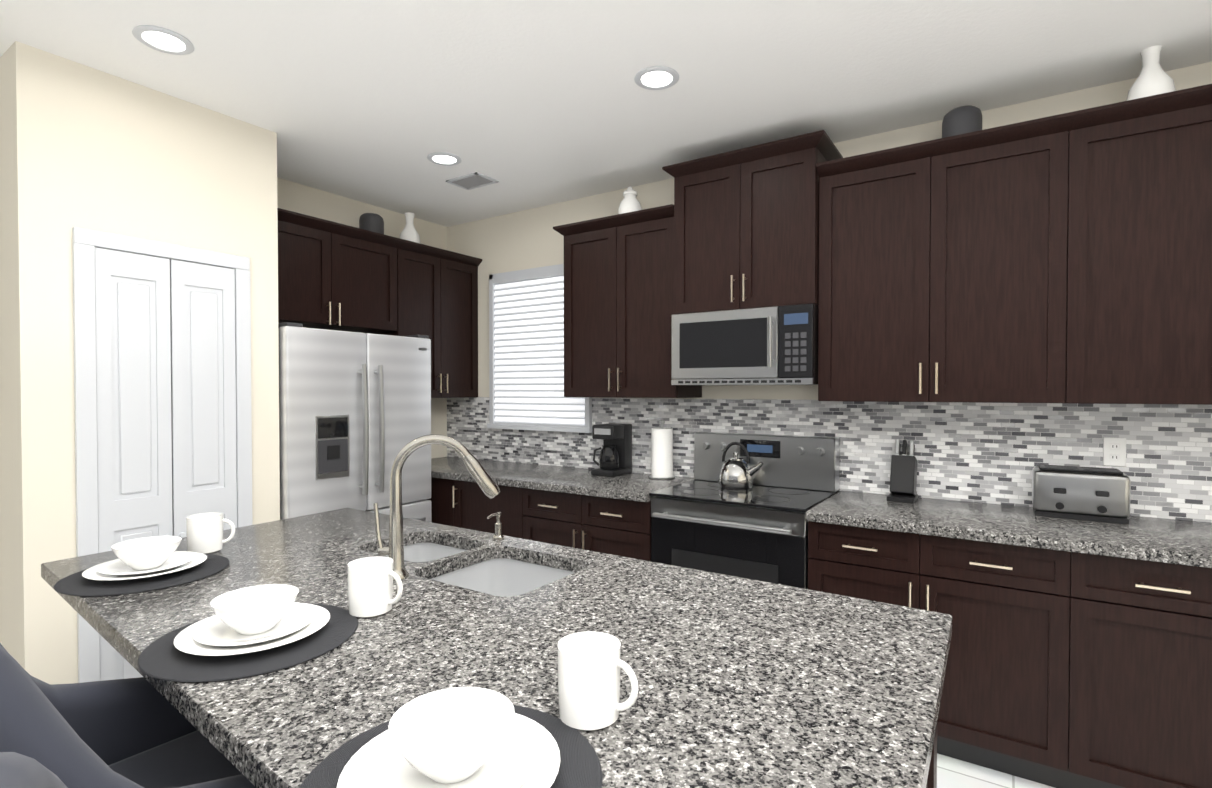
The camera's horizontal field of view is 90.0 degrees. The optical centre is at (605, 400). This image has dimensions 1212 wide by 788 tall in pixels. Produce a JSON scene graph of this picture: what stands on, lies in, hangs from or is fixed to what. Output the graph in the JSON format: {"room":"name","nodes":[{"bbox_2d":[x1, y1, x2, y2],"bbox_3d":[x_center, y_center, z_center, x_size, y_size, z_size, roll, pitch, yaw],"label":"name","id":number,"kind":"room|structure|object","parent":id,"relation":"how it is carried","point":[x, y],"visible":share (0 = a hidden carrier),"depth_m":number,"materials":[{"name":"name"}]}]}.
{"room":"kitchen","nodes":[
{"label":"kitchen","id":0,"kind":"room"},
{"bbox_2d":[0,41,279,684],"bbox_3d":[-2.585,0.036,3.059,1.750,2.670,0.930,1,1,33],"label":"wall","id":1,"kind":"structure","parent":0,"point":[84,146],"depth_m":2.30,"materials":[{"name":"beige paint"}]},
{"bbox_2d":[72,227,251,682],"bbox_3d":[-1.837,0.357,2.575,0.034,2.037,0.640,1,1,33],"label":"pantry door","id":2,"kind":"structure","parent":1,"relation":"in","point":[162,385],"depth_m":2.52,"materials":[{"name":"white paint"}]},
{"bbox_2d":[277,177,446,458],"bbox_3d":[-1.724,0.022,4.017,0.150,2.670,1.620,1,1,33],"label":"wall","id":3,"kind":"structure","parent":0,"point":[303,199],"depth_m":3.99,"materials":[{"name":"beige paint"}]},
{"bbox_2d":[277,208,400,332],"bbox_3d":[-1.716,-0.727,3.579,0.327,0.580,0.905,1,1,33],"label":"upper cabinet","id":4,"kind":"object","parent":3,"relation":"attached to","point":[332,275],"depth_m":3.52,"materials":[{"name":"brown wood"}]},
{"bbox_2d":[359,213,383,233],"bbox_3d":[-1.486,-1.075,3.844,0.148,0.205,0.148,1,1,33],"label":"vase","id":5,"kind":"object","parent":4,"relation":"on","point":[373,222],"visible":0.54,"depth_m":3.78,"materials":[{"name":"grey ceramic"}]},
{"bbox_2d":[369,240,480,397],"bbox_3d":[-1.288,-0.521,4.230,0.327,1.010,0.763,1,1,33],"label":"upper cabinet","id":6,"kind":"object","parent":3,"relation":"attached to","point":[439,287],"depth_m":4.19,"materials":[{"name":"brown wood"}]},
{"bbox_2d":[400,212,420,243],"bbox_3d":[-1.322,-1.116,4.082,0.146,0.279,0.146,1,1,33],"label":"vase","id":7,"kind":"object","parent":6,"relation":"on","point":[409,232],"visible":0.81,"depth_m":4.05,"materials":[{"name":"white ceramic"}]},
{"bbox_2d":[0,0,1211,226],"bbox_3d":[-0.685,-1.306,0.247,8.300,0.100,7.130,1,1,33],"label":"ceiling","id":8,"kind":"structure","parent":0,"point":[528,104],"depth_m":2.36,"materials":[{"name":"white paint"}]},
{"bbox_2d":[132,25,193,54],"bbox_3d":[-1.577,-1.281,2.162,0.180,0.008,0.180,1,1,33],"label":"recessed light","id":9,"kind":"object","parent":8,"relation":"in","point":[160,39],"visible":1,"depth_m":2.15,"materials":[{"name":"white paint"}]},
{"bbox_2d":[427,152,460,165],"bbox_3d":[-0.871,-1.298,3.265,0.180,0.008,0.180,1,1,33],"label":"recessed light","id":10,"kind":"object","parent":8,"relation":"in","point":[446,159],"visible":1,"depth_m":3.26,"materials":[{"name":"white paint"}]},
{"bbox_2d":[446,172,498,189],"bbox_3d":[-0.797,-1.303,3.612,0.260,0.008,0.180,1,1,33],"label":"ceiling vent","id":11,"kind":"object","parent":8,"relation":"in","point":[472,181],"visible":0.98,"depth_m":3.60,"materials":[{"name":"grey metal"}]},
{"bbox_2d":[634,66,678,89],"bbox_3d":[0.203,-1.285,2.424,0.180,0.008,0.180,1,1,33],"label":"recessed light","id":12,"kind":"object","parent":8,"relation":"in","point":[658,77],"visible":1,"depth_m":2.42,"materials":[{"name":"white paint"}]},
{"bbox_2d":[447,62,1211,522],"bbox_3d":[1.210,0.035,3.132,8.300,2.670,0.160,1,1,33],"label":"wall","id":13,"kind":"structure","parent":0,"point":[994,453],"depth_m":2.93,"materials":[{"name":"tile"}]},
{"bbox_2d":[487,264,591,432],"bbox_3d":[-0.468,-0.344,4.111,0.895,1.100,0.045,1,1,33],"label":"window blind","id":14,"kind":"object","parent":13,"relation":"attached to","point":[526,349],"visible":0.69,"depth_m":4.15,"materials":[{"name":"white paint"}]},
{"bbox_2d":[553,204,701,397],"bbox_3d":[0.117,-0.521,3.536,0.793,1.010,0.372,1,1,33],"label":"upper cabinet","id":15,"kind":"object","parent":13,"relation":"attached to","point":[618,290],"visible":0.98,"depth_m":3.39,"materials":[{"name":"brown wood"}]},
{"bbox_2d":[618,187,641,213],"bbox_3d":[0.138,-1.099,3.470,0.140,0.245,0.140,1,1,33],"label":"jar","id":16,"kind":"object","parent":15,"relation":"on","point":[629,202],"visible":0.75,"depth_m":3.42,"materials":[{"name":"white ceramic"}]},
{"bbox_2d":[662,130,842,313],"bbox_3d":[0.743,-0.828,3.097,0.812,0.763,0.407,1,1,33],"label":"upper cabinet","id":17,"kind":"object","parent":13,"relation":"attached to","point":[746,228],"visible":0.96,"depth_m":2.94,"materials":[{"name":"brown wood"}]},
{"bbox_2d":[671,304,818,385],"bbox_3d":[0.732,-0.260,3.088,0.718,0.366,0.445,1,1,33],"label":"microwave","id":18,"kind":"object","parent":17,"relation":"attached to","point":[775,345],"visible":0.98,"depth_m":2.92,"materials":[{"name":"silver metal"}]},
{"bbox_2d":[816,108,1091,403],"bbox_3d":[1.476,-0.533,2.664,0.974,1.080,0.327,1,1,33],"label":"upper cabinet","id":19,"kind":"object","parent":13,"relation":"attached to","point":[1064,258],"depth_m":2.49,"materials":[{"name":"brown wood"}]},
{"bbox_2d":[942,105,981,137],"bbox_3d":[1.506,-1.126,2.565,0.148,0.205,0.148,1,1,33],"label":"vase","id":20,"kind":"object","parent":19,"relation":"on","point":[962,120],"visible":0.6,"depth_m":2.50,"materials":[{"name":"grey ceramic"}]},
{"bbox_2d":[1103,437,1125,466],"bbox_3d":[2.069,0.210,2.465,0.072,0.116,0.008,1,1,33],"label":"electrical outlet","id":21,"kind":"object","parent":13,"relation":"attached to","point":[1114,451],"visible":1,"depth_m":2.46,"materials":[{"name":"white plastic"}]},
{"bbox_2d":[1092,84,1211,404],"bbox_3d":[2.218,-0.525,2.173,1.034,1.080,0.327,1,1,33],"label":"upper cabinet","id":22,"kind":"object","parent":13,"relation":"attached to","point":[1152,155],"depth_m":2.16,"materials":[{"name":"brown wood"}]},
{"bbox_2d":[1126,45,1175,100],"bbox_3d":[2.004,-1.158,2.229,0.146,0.279,0.146,1,1,33],"label":"vase","id":23,"kind":"object","parent":22,"relation":"on","point":[1154,78],"visible":0.48,"depth_m":2.20,"materials":[{"name":"white ceramic"}]},
{"bbox_2d":[937,753,1054,787],"bbox_3d":[-0.685,1.463,0.288,8.300,0.100,7.130,1,1,33],"label":"floor","id":24,"kind":"structure","parent":0,"point":[953,773],"depth_m":2.22,"materials":[{"name":"tile"}]},
{"bbox_2d":[0,752,67,787],"bbox_3d":[-0.311,0.851,0.609,0.625,1.115,0.548,1,1,33],"label":"chair","id":25,"kind":"object","parent":24,"relation":"on","point":[17,770],"visible":1,"depth_m":0.52,"materials":[{"name":"grey fabric"}]},
{"bbox_2d":[0,643,255,787],"bbox_3d":[-0.837,0.844,1.035,0.634,1.115,0.557,1,1,33],"label":"chair","id":26,"kind":"object","parent":24,"relation":"on","point":[141,732],"visible":0.75,"depth_m":1.17,"materials":[{"name":"grey fabric"}]},
{"bbox_2d":[278,322,431,522],"bbox_3d":[-1.546,0.489,3.484,0.718,1.753,0.890,1,1,33],"label":"fridge","id":27,"kind":"object","parent":24,"relation":"on","point":[354,413],"visible":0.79,"depth_m":3.23,"materials":[{"name":"silver metal"}]},
{"bbox_2d":[426,477,461,527],"bbox_3d":[-1.051,0.917,4.190,0.777,0.876,0.607,1,1,33],"label":"base cabinet","id":28,"kind":"object","parent":24,"relation":"on","point":[446,496],"depth_m":3.78,"materials":[{"name":"brown wood"}]},
{"bbox_2d":[462,481,529,539],"bbox_3d":[-0.517,0.922,3.837,0.617,0.876,0.607,1,1,33],"label":"base cabinet","id":29,"kind":"object","parent":24,"relation":"on","point":[513,505],"depth_m":3.55,"materials":[{"name":"brown wood"}]},
{"bbox_2d":[530,489,650,560],"bbox_3d":[0.015,0.928,3.486,0.885,0.876,0.607,1,1,33],"label":"base cabinet","id":30,"kind":"object","parent":24,"relation":"on","point":[580,508],"depth_m":3.18,"materials":[{"name":"brown wood"}]},
{"bbox_2d":[431,457,694,500],"bbox_3d":[-0.507,0.465,3.799,2.108,0.040,0.647,1,1,33],"label":"countertop","id":31,"kind":"structure","parent":30,"relation":"on","point":[548,478],"depth_m":3.48,"materials":[{"name":"grey stone"}]},
{"bbox_2d":[591,423,631,476],"bbox_3d":[0.035,0.297,3.649,0.155,0.300,0.222,1,1,33],"label":"coffee maker","id":32,"kind":"object","parent":31,"relation":"on","point":[615,457],"visible":1,"depth_m":3.59,"materials":[{"name":"black plastic"}]},
{"bbox_2d":[649,420,674,479],"bbox_3d":[0.324,0.281,3.500,0.150,0.335,0.150,1,1,33],"label":"paper towel","id":33,"kind":"object","parent":31,"relation":"on","point":[661,453],"visible":1,"depth_m":3.45,"materials":[{"name":"white paper"}]},
{"bbox_2d":[376,543,936,787],"bbox_3d":[-0.325,0.954,1.728,2.185,0.875,0.660,1,1,33],"label":"kitchen island","id":34,"kind":"object","parent":24,"relation":"on","point":[503,577],"visible":0.02,"depth_m":1.94,"materials":[{"name":"white"}]},
{"bbox_2d":[41,508,951,787],"bbox_3d":[-0.494,0.500,1.478,2.290,0.040,1.210,1,1,33],"label":"island countertop","id":35,"kind":"structure","parent":34,"relation":"on","point":[743,682],"depth_m":1.13,"materials":[{"name":"stone"}]},
{"bbox_2d":[54,512,234,596],"bbox_3d":[-1.241,0.420,1.698,0.384,0.112,0.458,1,1,33],"label":"place setting","id":36,"kind":"object","parent":35,"relation":"on","point":[144,564],"visible":1,"depth_m":1.64,"materials":[{"name":"grey"}]},
{"bbox_2d":[137,556,402,682],"bbox_3d":[-0.690,0.427,1.263,0.384,0.112,0.460,1,1,33],"label":"place setting","id":37,"kind":"object","parent":35,"relation":"on","point":[251,631],"visible":1,"depth_m":1.20,"materials":[{"name":"grey"}]},
{"bbox_2d":[373,434,499,580],"bbox_3d":[-0.458,0.285,1.665,0.244,0.383,0.246,1,1,33],"label":"faucet","id":38,"kind":"object","parent":35,"relation":"on","point":[486,483],"visible":0.85,"depth_m":1.63,"materials":[{"name":"silver metal"}]},
{"bbox_2d":[299,631,637,787],"bbox_3d":[-0.173,0.433,0.811,0.384,0.112,0.466,1,1,33],"label":"place setting","id":39,"kind":"object","parent":35,"relation":"on","point":[466,737],"visible":1,"depth_m":0.81,"materials":[{"name":"grey ceramic"}]},
{"bbox_2d":[487,512,503,539],"bbox_3d":[-0.375,0.426,2.047,0.040,0.090,0.071,1,1,33],"label":"soap dispenser","id":40,"kind":"object","parent":35,"relation":"on","point":[498,535],"visible":0.98,"depth_m":2.05,"materials":[{"name":"silver metal"}]},
{"bbox_2d":[649,432,839,588],"bbox_3d":[0.680,0.780,2.995,0.756,1.185,0.661,1,1,33],"label":"range","id":41,"kind":"object","parent":24,"relation":"on","point":[705,521],"visible":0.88,"depth_m":2.87,"materials":[{"name":"silver metal"}]},
{"bbox_2d":[719,442,763,488],"bbox_3d":[0.701,0.333,3.138,0.235,0.233,0.176,1,1,33],"label":"kettle","id":42,"kind":"object","parent":41,"relation":"on","point":[736,472],"visible":1,"depth_m":3.09,"materials":[{"name":"silver metal"}]},
{"bbox_2d":[808,523,1097,787],"bbox_3d":[1.413,0.942,2.561,0.940,0.876,0.607,1,1,33],"label":"base cabinet","id":43,"kind":"object","parent":24,"relation":"on","point":[1080,654],"depth_m":2.20,"materials":[{"name":"brown wood"}]},
{"bbox_2d":[806,491,1211,570],"bbox_3d":[1.964,0.489,2.166,2.288,0.040,0.647,1,1,33],"label":"countertop","id":44,"kind":"structure","parent":43,"relation":"on","point":[1183,543],"depth_m":2.26,"materials":[{"name":"grey stone"}]},
{"bbox_2d":[887,440,917,502],"bbox_3d":[1.379,0.324,2.812,0.110,0.272,0.186,1,1,33],"label":"knife block","id":45,"kind":"object","parent":44,"relation":"on","point":[903,479],"visible":1,"depth_m":2.79,"materials":[{"name":"black plastic"}]},
{"bbox_2d":[1032,464,1130,524],"bbox_3d":[1.884,0.368,2.417,0.300,0.194,0.198,1,1,33],"label":"toaster","id":46,"kind":"object","parent":44,"relation":"on","point":[1096,494],"visible":1,"depth_m":2.35,"materials":[{"name":"silver metal"}]},
{"bbox_2d":[1094,555,1211,787],"bbox_3d":[2.141,0.949,2.079,1.034,0.876,0.607,1,1,33],"label":"base cabinet","id":47,"kind":"object","parent":24,"relation":"on","point":[1155,619],"depth_m":1.97,"materials":[{"name":"brown wood"}]}
]}

